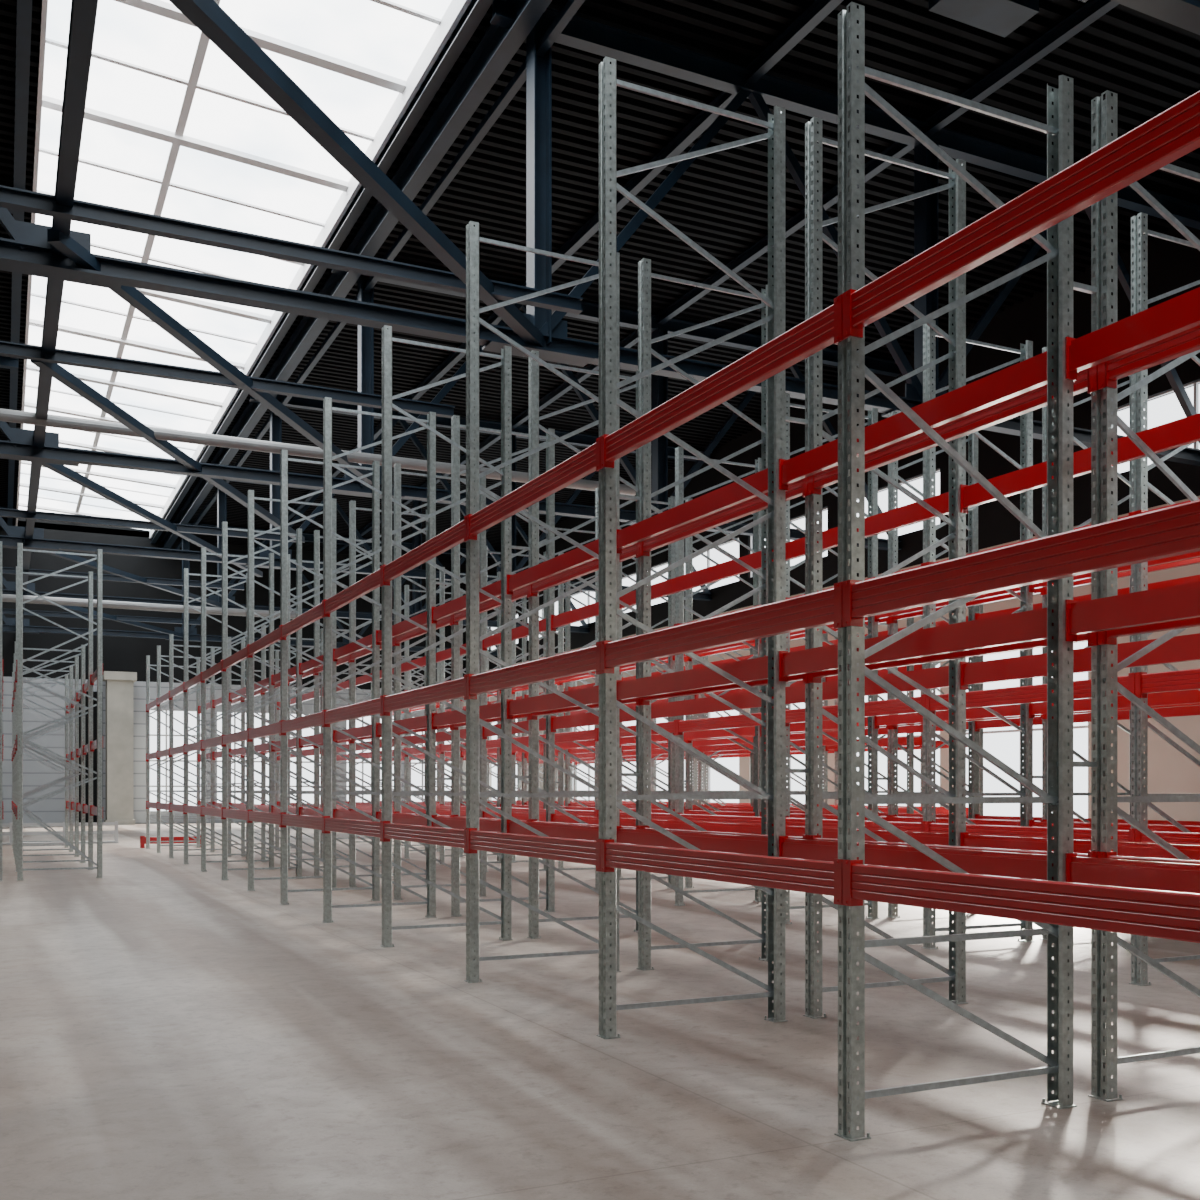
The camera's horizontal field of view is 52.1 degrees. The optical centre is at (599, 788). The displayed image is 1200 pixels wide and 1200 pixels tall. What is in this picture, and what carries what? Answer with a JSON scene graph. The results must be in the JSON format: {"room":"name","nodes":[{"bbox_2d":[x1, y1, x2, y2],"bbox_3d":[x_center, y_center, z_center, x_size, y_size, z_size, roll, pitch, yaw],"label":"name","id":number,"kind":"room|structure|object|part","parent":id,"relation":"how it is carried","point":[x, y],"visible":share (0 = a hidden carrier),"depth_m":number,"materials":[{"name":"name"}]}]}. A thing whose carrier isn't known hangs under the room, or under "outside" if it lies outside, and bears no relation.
{"room":"warehouse","nodes":[
{"label":"warehouse","id":0,"kind":"room"},
{"bbox_2d":[18,518,149,537],"bbox_3d":[-8.501,-13.115,25.890,6.130,0.750,78.000,0,0,-26],"label":"gable","id":1,"kind":"object","parent":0,"point":[19,519],"depth_m":61.06,"materials":[{"name":"black metal"}]},
{"bbox_2d":[0,521,465,823],"bbox_3d":[-24.451,-5.640,61.668,38.000,14.800,0.300,0,0,-26],"label":"wall","id":2,"kind":"structure","parent":0,"point":[120,654],"depth_m":61.99,"materials":[{"name":"grey metal"}]},
{"bbox_2d":[79,691,102,822],"bbox_3d":[-25.335,-1.540,60.971,1.200,6.600,0.140,0,0,-26],"label":"door","id":3,"kind":"structure","parent":2,"relation":"in","point":[94,693],"depth_m":60.99,"materials":[{"name":"black metal"}]},
{"bbox_2d":[150,710,200,811],"bbox_3d":[-21.744,-1.440,62.963,2.880,5.280,0.080,0,0,-26],"label":"window","id":4,"kind":"structure","parent":2,"relation":"in","point":[165,735],"depth_m":62.75,"materials":[{"name":"paint"}]},
{"bbox_2d":[217,711,268,802],"bbox_3d":[-18.687,-1.440,64.451,2.880,5.280,0.080,0,0,-26],"label":"window","id":5,"kind":"structure","parent":2,"relation":"in","point":[217,711],"depth_m":64.22,"materials":[{"name":"paint"}]},
{"bbox_2d":[290,713,313,786],"bbox_3d":[-15.630,-1.440,65.939,2.880,5.280,0.080,0,0,-26],"label":"window","id":6,"kind":"structure","parent":2,"relation":"in","point":[290,713],"depth_m":65.78,"materials":[{"name":"paint"}]},
{"bbox_2d":[346,716,393,801],"bbox_3d":[-12.573,-1.440,67.427,2.880,5.280,0.080,0,0,-26],"label":"window","id":7,"kind":"structure","parent":2,"relation":"in","point":[363,762],"depth_m":67.17,"materials":[{"name":"paint"}]},
{"bbox_2d":[411,716,450,801],"bbox_3d":[-9.515,-1.440,68.914,2.880,5.280,0.080,0,0,-26],"label":"window","id":8,"kind":"structure","parent":2,"relation":"in","point":[422,786],"depth_m":68.66,"materials":[{"name":"paint"}]},
{"bbox_2d":[19,0,451,530],"bbox_3d":[-8.501,-13.290,25.890,6.130,0.400,78.000,0,0,-26],"label":"glazing","id":9,"kind":"object","parent":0,"point":[368,34],"depth_m":26.17,"materials":[{"name":"white glass"}]},
{"bbox_2d":[0,822,1199,1199],"bbox_3d":[-7.319,1.910,26.466,38.600,0.300,78.600,0,0,-26],"label":"floor","id":10,"kind":"structure","parent":0,"point":[171,1029],"depth_m":8.20,"materials":[{"name":"concrete"}]},
{"bbox_2d":[0,541,3,880],"bbox_3d":[-15.195,-1.490,29.486,1.564,6.500,14.065,0,0,-26],"label":"rack","id":11,"kind":"object","parent":10,"relation":"on","point":[1,659],"visible":1,"depth_m":23.50,"materials":[{"name":"metal"}]},
{"bbox_2d":[11,543,102,880],"bbox_3d":[-13.594,-1.490,30.265,1.564,6.500,14.065,0,0,-26],"label":"rack","id":12,"kind":"object","parent":10,"relation":"on","point":[17,704],"visible":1,"depth_m":26.71,"materials":[{"name":"metal"}]},
{"bbox_3d":[-16.641,-0.840,36.526,1.544,5.200,0.140,0,0,-26],"label":"rack frame","id":13,"kind":"part","parent":12,"relation":"part of","materials":[{"name":"metal"}]},
{"bbox_3d":[-15.422,-0.840,34.022,1.544,5.200,0.140,0,0,-26],"label":"rack frame","id":14,"kind":"part","parent":12,"relation":"part of","materials":[{"name":"metal"}]},
{"bbox_3d":[-14.204,-0.840,31.517,1.544,5.200,0.140,0,0,-26],"label":"rack frame","id":15,"kind":"part","parent":12,"relation":"part of","materials":[{"name":"metal"}]},
{"bbox_3d":[-12.985,-0.840,29.013,1.544,5.200,0.140,0,0,-26],"label":"rack frame","id":16,"kind":"part","parent":12,"relation":"part of","materials":[{"name":"metal"}]},
{"bbox_2d":[2,821,118,844],"bbox_3d":[-19.985,1.410,38.096,9.400,0.700,0.400,0,0,-26],"label":"guard rail","id":17,"kind":"object","parent":10,"relation":"on","point":[115,823],"visible":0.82,"depth_m":39.24,"materials":[{"name":"metal"}]},
{"bbox_2d":[102,671,136,824],"bbox_3d":[-23.746,-1.990,60.677,1.500,7.500,1.400,0,0,-26],"label":"concrete column","id":18,"kind":"structure","parent":10,"relation":"on","point":[119,685],"depth_m":60.18,"materials":[{"name":"beige concrete"}]},
{"bbox_2d":[140,836,200,847],"bbox_3d":[-12.930,1.580,37.081,1.800,0.360,0.200,0,0,-26],"label":"guard","id":19,"kind":"object","parent":10,"relation":"on","point":[142,838],"visible":0.5,"depth_m":36.93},
{"bbox_2d":[463,702,465,800],"bbox_3d":[-7.560,-1.990,68.553,1.500,7.500,1.400,0,0,-26],"label":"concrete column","id":20,"kind":"structure","parent":10,"relation":"on","point":[464,703],"depth_m":67.98,"materials":[{"name":"beige concrete"}]},
{"bbox_2d":[146,2,1199,1141],"bbox_3d":[-4.670,-1.700,20.357,1.822,6.920,36.345,0,0,-26],"label":"rack","id":21,"kind":"object","parent":10,"relation":"on","point":[1058,891],"visible":1,"depth_m":7.95,"materials":[{"name":"metal"}]},
{"bbox_3d":[-12.707,-1.090,36.578,1.544,5.700,0.140,0,0,-26],"label":"rack frame","id":22,"kind":"part","parent":21,"relation":"part of","materials":[{"name":"metal"}]},
{"bbox_3d":[-11.488,-1.090,34.073,1.544,5.700,0.140,0,0,-26],"label":"rack frame","id":23,"kind":"part","parent":21,"relation":"part of","materials":[{"name":"metal"}]},
{"bbox_3d":[-10.270,-1.090,31.569,1.544,5.700,0.140,0,0,-26],"label":"rack frame","id":24,"kind":"part","parent":21,"relation":"part of","materials":[{"name":"metal"}]},
{"bbox_3d":[-9.051,-1.700,29.065,1.544,6.920,0.140,0,0,-26],"label":"rack frame","id":25,"kind":"part","parent":21,"relation":"part of","materials":[{"name":"metal"}]},
{"bbox_3d":[-7.832,-1.700,26.561,1.544,6.920,0.140,0,0,-26],"label":"rack frame","id":26,"kind":"part","parent":21,"relation":"part of","materials":[{"name":"metal"}]},
{"bbox_3d":[-6.614,-1.700,24.056,1.544,6.920,0.140,0,0,-26],"label":"rack frame","id":27,"kind":"part","parent":21,"relation":"part of","materials":[{"name":"metal"}]},
{"bbox_3d":[-5.395,-1.700,21.552,1.544,6.920,0.140,0,0,-26],"label":"rack frame","id":28,"kind":"part","parent":21,"relation":"part of","materials":[{"name":"metal"}]},
{"bbox_3d":[-4.176,-1.700,19.048,1.544,6.920,0.140,0,0,-26],"label":"rack frame","id":29,"kind":"part","parent":21,"relation":"part of","materials":[{"name":"metal"}]},
{"bbox_3d":[-2.958,-1.700,16.544,1.544,6.920,0.140,0,0,-26],"label":"rack frame","id":30,"kind":"part","parent":21,"relation":"part of","materials":[{"name":"metal"}]},
{"bbox_3d":[-1.739,-1.700,14.040,1.544,6.920,0.140,0,0,-26],"label":"rack frame","id":31,"kind":"part","parent":21,"relation":"part of","materials":[{"name":"metal"}]},
{"bbox_3d":[-0.520,-1.700,11.535,1.544,6.920,0.140,0,0,-26],"label":"rack frame","id":32,"kind":"part","parent":21,"relation":"part of","materials":[{"name":"metal"}]},
{"bbox_3d":[0.699,-1.700,9.031,1.544,6.920,0.140,0,0,-26],"label":"rack frame","id":33,"kind":"part","parent":21,"relation":"part of","materials":[{"name":"metal"}]},
{"bbox_3d":[1.917,-1.090,6.527,1.544,5.700,0.140,0,0,-26],"label":"rack frame","id":34,"kind":"part","parent":21,"relation":"part of","materials":[{"name":"metal"}]},
{"bbox_2d":[489,617,913,813],"bbox_3d":[1.162,-1.090,32.486,1.564,5.700,19.635,0,0,-26],"label":"rack","id":35,"kind":"object","parent":10,"relation":"on","point":[827,743],"visible":0.12,"depth_m":28.23,"materials":[{"name":"metal"}]},
{"bbox_3d":[-3.104,-1.090,41.251,1.544,5.700,0.140,0,0,-26],"label":"rack frame","id":36,"kind":"part","parent":35,"relation":"part of","materials":[{"name":"metal"}]},
{"bbox_3d":[-1.885,-1.090,38.747,1.544,5.700,0.140,0,0,-26],"label":"rack frame","id":37,"kind":"part","parent":35,"relation":"part of","materials":[{"name":"metal"}]},
{"bbox_3d":[-0.666,-1.090,36.242,1.544,5.700,0.140,0,0,-26],"label":"rack frame","id":38,"kind":"part","parent":35,"relation":"part of","materials":[{"name":"metal"}]},
{"bbox_3d":[0.552,-1.090,33.738,1.544,5.700,0.140,0,0,-26],"label":"rack frame","id":39,"kind":"part","parent":35,"relation":"part of","materials":[{"name":"metal"}]},
{"bbox_3d":[1.771,-1.090,31.234,1.544,5.700,0.140,0,0,-26],"label":"rack frame","id":40,"kind":"part","parent":35,"relation":"part of","materials":[{"name":"metal"}]},
{"bbox_3d":[2.990,-1.090,28.730,1.544,5.700,0.140,0,0,-26],"label":"rack frame","id":41,"kind":"part","parent":35,"relation":"part of","materials":[{"name":"metal"}]},
{"bbox_3d":[4.208,-1.090,26.226,1.544,5.700,0.140,0,0,-26],"label":"rack frame","id":42,"kind":"part","parent":35,"relation":"part of","materials":[{"name":"metal"}]},
{"bbox_3d":[5.427,-1.090,23.721,1.544,5.700,0.140,0,0,-26],"label":"rack frame","id":43,"kind":"part","parent":35,"relation":"part of","materials":[{"name":"metal"}]},
{"bbox_2d":[231,90,1199,1101],"bbox_3d":[-2.576,-1.700,19.827,1.564,6.920,33.560,0,0,-26],"label":"rack","id":44,"kind":"object","parent":10,"relation":"on","point":[1104,658],"visible":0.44,"depth_m":10.06,"materials":[{"name":"metal"}]},
{"bbox_3d":[-9.888,-1.090,34.852,1.544,5.700,0.140,0,0,-26],"label":"rack frame","id":45,"kind":"part","parent":44,"relation":"part of","materials":[{"name":"metal"}]},
{"bbox_3d":[-8.669,-1.090,32.348,1.544,5.700,0.140,0,0,-26],"label":"rack frame","id":46,"kind":"part","parent":44,"relation":"part of","materials":[{"name":"metal"}]},
{"bbox_3d":[-7.450,-1.090,29.844,1.544,5.700,0.140,0,0,-26],"label":"rack frame","id":47,"kind":"part","parent":44,"relation":"part of","materials":[{"name":"metal"}]},
{"bbox_3d":[-6.232,-1.700,27.340,1.544,6.920,0.140,0,0,-26],"label":"rack frame","id":48,"kind":"part","parent":44,"relation":"part of","materials":[{"name":"metal"}]},
{"bbox_3d":[-5.013,-1.700,24.835,1.544,6.920,0.140,0,0,-26],"label":"rack frame","id":49,"kind":"part","parent":44,"relation":"part of","materials":[{"name":"metal"}]},
{"bbox_3d":[-3.794,-1.700,22.331,1.544,6.920,0.140,0,0,-26],"label":"rack frame","id":50,"kind":"part","parent":44,"relation":"part of","materials":[{"name":"metal"}]},
{"bbox_3d":[-2.576,-1.700,19.827,1.544,6.920,0.140,0,0,-26],"label":"rack frame","id":51,"kind":"part","parent":44,"relation":"part of","materials":[{"name":"metal"}]},
{"bbox_3d":[-1.357,-1.700,17.323,1.544,6.920,0.140,0,0,-26],"label":"rack frame","id":52,"kind":"part","parent":44,"relation":"part of","materials":[{"name":"metal"}]},
{"bbox_3d":[-0.138,-1.700,14.819,1.544,6.920,0.140,0,0,-26],"label":"rack frame","id":53,"kind":"part","parent":44,"relation":"part of","materials":[{"name":"metal"}]},
{"bbox_3d":[1.080,-1.700,12.314,1.544,6.920,0.140,0,0,-26],"label":"rack frame","id":54,"kind":"part","parent":44,"relation":"part of","materials":[{"name":"metal"}]},
{"bbox_3d":[2.299,-1.700,9.810,1.544,6.920,0.140,0,0,-26],"label":"rack frame","id":55,"kind":"part","parent":44,"relation":"part of","materials":[{"name":"metal"}]},
{"bbox_3d":[3.518,-1.090,7.306,1.544,5.700,0.140,0,0,-26],"label":"rack frame","id":56,"kind":"part","parent":44,"relation":"part of","materials":[{"name":"metal"}]},
{"bbox_2d":[539,604,982,814],"bbox_3d":[2.762,-1.090,33.265,1.564,5.700,19.635,0,0,-26],"label":"rack","id":57,"kind":"object","parent":10,"relation":"on","point":[918,741],"visible":0.06,"depth_m":27.36,"materials":[{"name":"metal"}]},
{"bbox_3d":[-1.503,-1.090,42.030,1.544,5.700,0.140,0,0,-26],"label":"rack frame","id":58,"kind":"part","parent":57,"relation":"part of","materials":[{"name":"metal"}]},
{"bbox_3d":[-0.285,-1.090,39.526,1.544,5.700,0.140,0,0,-26],"label":"rack frame","id":59,"kind":"part","parent":57,"relation":"part of","materials":[{"name":"metal"}]},
{"bbox_3d":[0.934,-1.090,37.021,1.544,5.700,0.140,0,0,-26],"label":"rack frame","id":60,"kind":"part","parent":57,"relation":"part of","materials":[{"name":"metal"}]},
{"bbox_3d":[2.153,-1.090,34.517,1.544,5.700,0.140,0,0,-26],"label":"rack frame","id":61,"kind":"part","parent":57,"relation":"part of","materials":[{"name":"metal"}]},
{"bbox_3d":[3.372,-1.090,32.013,1.544,5.700,0.140,0,0,-26],"label":"rack frame","id":62,"kind":"part","parent":57,"relation":"part of","materials":[{"name":"metal"}]},
{"bbox_3d":[4.590,-1.090,29.509,1.544,5.700,0.140,0,0,-26],"label":"rack frame","id":63,"kind":"part","parent":57,"relation":"part of","materials":[{"name":"metal"}]},
{"bbox_3d":[5.809,-1.090,27.005,1.544,5.700,0.140,0,0,-26],"label":"rack frame","id":64,"kind":"part","parent":57,"relation":"part of","materials":[{"name":"metal"}]},
{"bbox_3d":[7.027,-1.090,24.500,1.544,5.700,0.140,0,0,-26],"label":"rack frame","id":65,"kind":"part","parent":57,"relation":"part of","materials":[{"name":"metal"}]},
{"bbox_2d":[336,212,1199,985],"bbox_3d":[0.132,-1.700,22.693,1.822,6.920,36.345,0,0,-26],"label":"rack","id":66,"kind":"object","parent":10,"relation":"on","point":[1175,686],"visible":0.3,"depth_m":14.49,"materials":[{"name":"metal"}]},
{"bbox_3d":[-7.905,-1.090,38.914,1.544,5.700,0.140,0,0,-26],"label":"rack frame","id":67,"kind":"part","parent":66,"relation":"part of","materials":[{"name":"metal"}]},
{"bbox_3d":[-6.687,-1.090,36.410,1.544,5.700,0.140,0,0,-26],"label":"rack frame","id":68,"kind":"part","parent":66,"relation":"part of","materials":[{"name":"metal"}]},
{"bbox_3d":[-5.468,-1.090,33.906,1.544,5.700,0.140,0,0,-26],"label":"rack frame","id":69,"kind":"part","parent":66,"relation":"part of","materials":[{"name":"metal"}]},
{"bbox_3d":[-4.249,-1.700,31.402,1.544,6.920,0.140,0,0,-26],"label":"rack frame","id":70,"kind":"part","parent":66,"relation":"part of","materials":[{"name":"metal"}]},
{"bbox_3d":[-3.031,-1.700,28.897,1.544,6.920,0.140,0,0,-26],"label":"rack frame","id":71,"kind":"part","parent":66,"relation":"part of","materials":[{"name":"metal"}]},
{"bbox_3d":[-1.812,-1.700,26.393,1.544,6.920,0.140,0,0,-26],"label":"rack frame","id":72,"kind":"part","parent":66,"relation":"part of","materials":[{"name":"metal"}]},
{"bbox_3d":[-0.593,-1.700,23.889,1.544,6.920,0.140,0,0,-26],"label":"rack frame","id":73,"kind":"part","parent":66,"relation":"part of","materials":[{"name":"metal"}]},
{"bbox_3d":[0.625,-1.700,21.385,1.544,6.920,0.140,0,0,-26],"label":"rack frame","id":74,"kind":"part","parent":66,"relation":"part of","materials":[{"name":"metal"}]},
{"bbox_3d":[1.844,-1.700,18.881,1.544,6.920,0.140,0,0,-26],"label":"rack frame","id":75,"kind":"part","parent":66,"relation":"part of","materials":[{"name":"metal"}]},
{"bbox_3d":[3.063,-1.700,16.376,1.544,6.920,0.140,0,0,-26],"label":"rack frame","id":76,"kind":"part","parent":66,"relation":"part of","materials":[{"name":"metal"}]},
{"bbox_3d":[4.281,-1.700,13.872,1.544,6.920,0.140,0,0,-26],"label":"rack frame","id":77,"kind":"part","parent":66,"relation":"part of","materials":[{"name":"metal"}]},
{"bbox_3d":[5.500,-1.700,11.368,1.544,6.920,0.140,0,0,-26],"label":"rack frame","id":78,"kind":"part","parent":66,"relation":"part of","materials":[{"name":"metal"}]},
{"bbox_2d":[381,347,1199,939],"bbox_3d":[1.617,-1.700,23.416,1.564,6.920,36.345,0,0,-26],"label":"rack","id":79,"kind":"object","parent":10,"relation":"on","point":[973,726],"visible":0.14,"depth_m":17.51,"materials":[{"name":"metal"}]},
{"bbox_3d":[-6.305,-1.090,39.693,1.544,5.700,0.140,0,0,-26],"label":"rack frame","id":80,"kind":"part","parent":79,"relation":"part of","materials":[{"name":"metal"}]},
{"bbox_3d":[-5.086,-1.090,37.189,1.544,5.700,0.140,0,0,-26],"label":"rack frame","id":81,"kind":"part","parent":79,"relation":"part of","materials":[{"name":"metal"}]},
{"bbox_3d":[-3.868,-1.090,34.685,1.544,5.700,0.140,0,0,-26],"label":"rack frame","id":82,"kind":"part","parent":79,"relation":"part of","materials":[{"name":"metal"}]},
{"bbox_3d":[-2.649,-1.700,32.181,1.544,6.920,0.140,0,0,-26],"label":"rack frame","id":83,"kind":"part","parent":79,"relation":"part of","materials":[{"name":"metal"}]},
{"bbox_3d":[-1.430,-1.700,29.676,1.544,6.920,0.140,0,0,-26],"label":"rack frame","id":84,"kind":"part","parent":79,"relation":"part of","materials":[{"name":"metal"}]},
{"bbox_3d":[-0.211,-1.700,27.172,1.544,6.920,0.140,0,0,-26],"label":"rack frame","id":85,"kind":"part","parent":79,"relation":"part of","materials":[{"name":"metal"}]},
{"bbox_3d":[1.007,-1.700,24.668,1.544,6.920,0.140,0,0,-26],"label":"rack frame","id":86,"kind":"part","parent":79,"relation":"part of","materials":[{"name":"metal"}]},
{"bbox_3d":[2.226,-1.700,22.164,1.544,6.920,0.140,0,0,-26],"label":"rack frame","id":87,"kind":"part","parent":79,"relation":"part of","materials":[{"name":"metal"}]},
{"bbox_3d":[3.445,-1.700,19.659,1.544,6.920,0.140,0,0,-26],"label":"rack frame","id":88,"kind":"part","parent":79,"relation":"part of","materials":[{"name":"metal"}]},
{"bbox_3d":[4.663,-1.700,17.155,1.544,6.920,0.140,0,0,-26],"label":"rack frame","id":89,"kind":"part","parent":79,"relation":"part of","materials":[{"name":"metal"}]},
{"bbox_3d":[5.882,-1.700,14.651,1.544,6.920,0.140,0,0,-26],"label":"rack frame","id":90,"kind":"part","parent":79,"relation":"part of","materials":[{"name":"metal"}]},
{"bbox_2d":[0,0,1199,563],"bbox_3d":[-7.363,-12.840,26.556,38.000,0.200,78.200,0,0,-26],"label":"ceiling","id":91,"kind":"structure","parent":0,"point":[720,202],"depth_m":26.09,"materials":[{"name":"black metal"}]},
{"bbox_2d":[16,0,471,538],"bbox_3d":[-8.501,-13.090,25.890,6.210,0.800,78.000,0,0,-26],"label":"skylight bars","id":92,"kind":"object","parent":91,"relation":"attached to","point":[407,89],"visible":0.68,"depth_m":26.09,"materials":[{"name":"white metal"}]},
{"bbox_2d":[929,0,1038,37],"bbox_3d":[5.720,-12.145,18.298,1.500,1.110,0.700,0,0,-26],"label":"lamp","id":93,"kind":"object","parent":91,"relation":"hanging from","point":[998,17],"visible":1,"depth_m":18.33,"materials":[{"name":"blue metal"}]},
{"bbox_2d":[487,225,1199,820],"bbox_3d":[9.900,-5.640,34.846,0.300,14.800,78.000,0,0,-26],"label":"wall","id":94,"kind":"structure","parent":0,"point":[1171,265],"depth_m":32.74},
{"bbox_2d":[570,591,589,622],"bbox_3d":[-0.519,-8.340,56.188,0.080,1.660,4.770,0,0,-26],"label":"window","id":95,"kind":"structure","parent":94,"relation":"in","point":[584,591],"depth_m":56.16,"materials":[{"name":"paint"}]},
{"bbox_2d":[588,726,589,799],"bbox_3d":[-0.497,-1.540,56.143,0.080,5.460,4.670,0,0,-26],"label":"window","id":96,"kind":"structure","parent":94,"relation":"in","point":[588,726],"depth_m":56.11,"materials":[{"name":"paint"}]},
{"bbox_2d":[622,562,667,604],"bbox_3d":[1.800,-8.340,51.422,0.080,1.660,4.770,0,0,-26],"label":"window","id":97,"kind":"structure","parent":94,"relation":"in","point":[666,562],"depth_m":50.51,"materials":[{"name":"paint"}]},
{"bbox_2d":[708,713,709,801],"bbox_3d":[4.141,-1.540,46.612,0.080,5.460,4.670,0,0,-26],"label":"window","id":98,"kind":"structure","parent":94,"relation":"in","point":[708,713],"depth_m":46.57,"materials":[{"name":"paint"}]},
{"bbox_2d":[701,538,738,591],"bbox_3d":[4.119,-8.340,46.657,0.080,1.660,4.770,0,0,-26],"label":"window","id":99,"kind":"structure","parent":94,"relation":"in","point":[708,552],"depth_m":46.62,"materials":[{"name":"paint"}]},
{"bbox_2d":[750,508,826,577],"bbox_3d":[6.438,-8.340,41.891,0.080,1.660,4.770,0,0,-26],"label":"window","id":100,"kind":"structure","parent":94,"relation":"in","point":[825,508],"depth_m":43.95,"materials":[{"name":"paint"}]},
{"bbox_2d":[790,704,790,803],"bbox_3d":[6.460,-1.540,41.846,0.080,5.460,4.670,0,0,-26],"label":"window","id":101,"kind":"structure","parent":94,"relation":"in","point":[790,704],"depth_m":41.82,"materials":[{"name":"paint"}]},
{"bbox_2d":[857,469,939,524],"bbox_3d":[8.757,-8.340,37.125,0.080,1.660,4.770,0,0,-26],"label":"window","id":102,"kind":"structure","parent":94,"relation":"in","point":[939,469],"depth_m":36.23,"materials":[{"name":"paint"}]},
{"bbox_2d":[966,650,1087,813],"bbox_3d":[11.098,-1.540,32.315,0.080,5.460,4.670,0,0,-26],"label":"window","id":103,"kind":"structure","parent":94,"relation":"in","point":[1086,726],"depth_m":32.41,"materials":[{"name":"paint"}]},
{"bbox_2d":[1111,381,1199,467],"bbox_3d":[13.396,-8.340,27.594,0.080,1.660,4.770,0,0,-26],"label":"window","id":104,"kind":"structure","parent":94,"relation":"in","point":[1196,384],"depth_m":27.57,"materials":[{"name":"paint"}]},
{"bbox_3d":[-24.538,-5.640,18.086,0.300,14.800,78.000,0,0,-26],"label":"wall","id":105,"kind":"structure","parent":0,"visible":0},
{"bbox_2d":[0,0,1199,655],"bbox_3d":[-8.238,-9.870,28.354,38.000,5.600,64.640,0,0,-26],"label":"member","id":106,"kind":"object","parent":105,"relation":"attached to","point":[28,251],"visible":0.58,"depth_m":22.47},
{"bbox_2d":[22,0,544,637],"bbox_3d":[-9.743,-7.260,29.561,7.499,0.200,60.808,0,0,-26],"label":"horizontal bracing","id":107,"kind":"object","parent":106,"relation":"attached to","point":[207,16],"visible":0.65,"depth_m":17.71,"materials":[{"name":"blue metal"}]},
{"bbox_2d":[7,0,1118,611],"bbox_3d":[-6.465,-10.065,26.881,28.080,5.490,78.000,0,0,-26],"label":"girder","id":108,"kind":"object","parent":106,"relation":"attached to","point":[498,45],"visible":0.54,"depth_m":23.24,"materials":[{"name":"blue metal"}]},
{"bbox_2d":[0,408,635,618],"bbox_3d":[-14.132,-6.885,33.610,24.000,1.144,19.450,0,0,-26],"label":"pipe","id":109,"kind":"object","parent":108,"relation":"attached to","point":[6,415],"visible":0.62,"depth_m":26.67,"materials":[{"name":"grey metal"}]}
]}

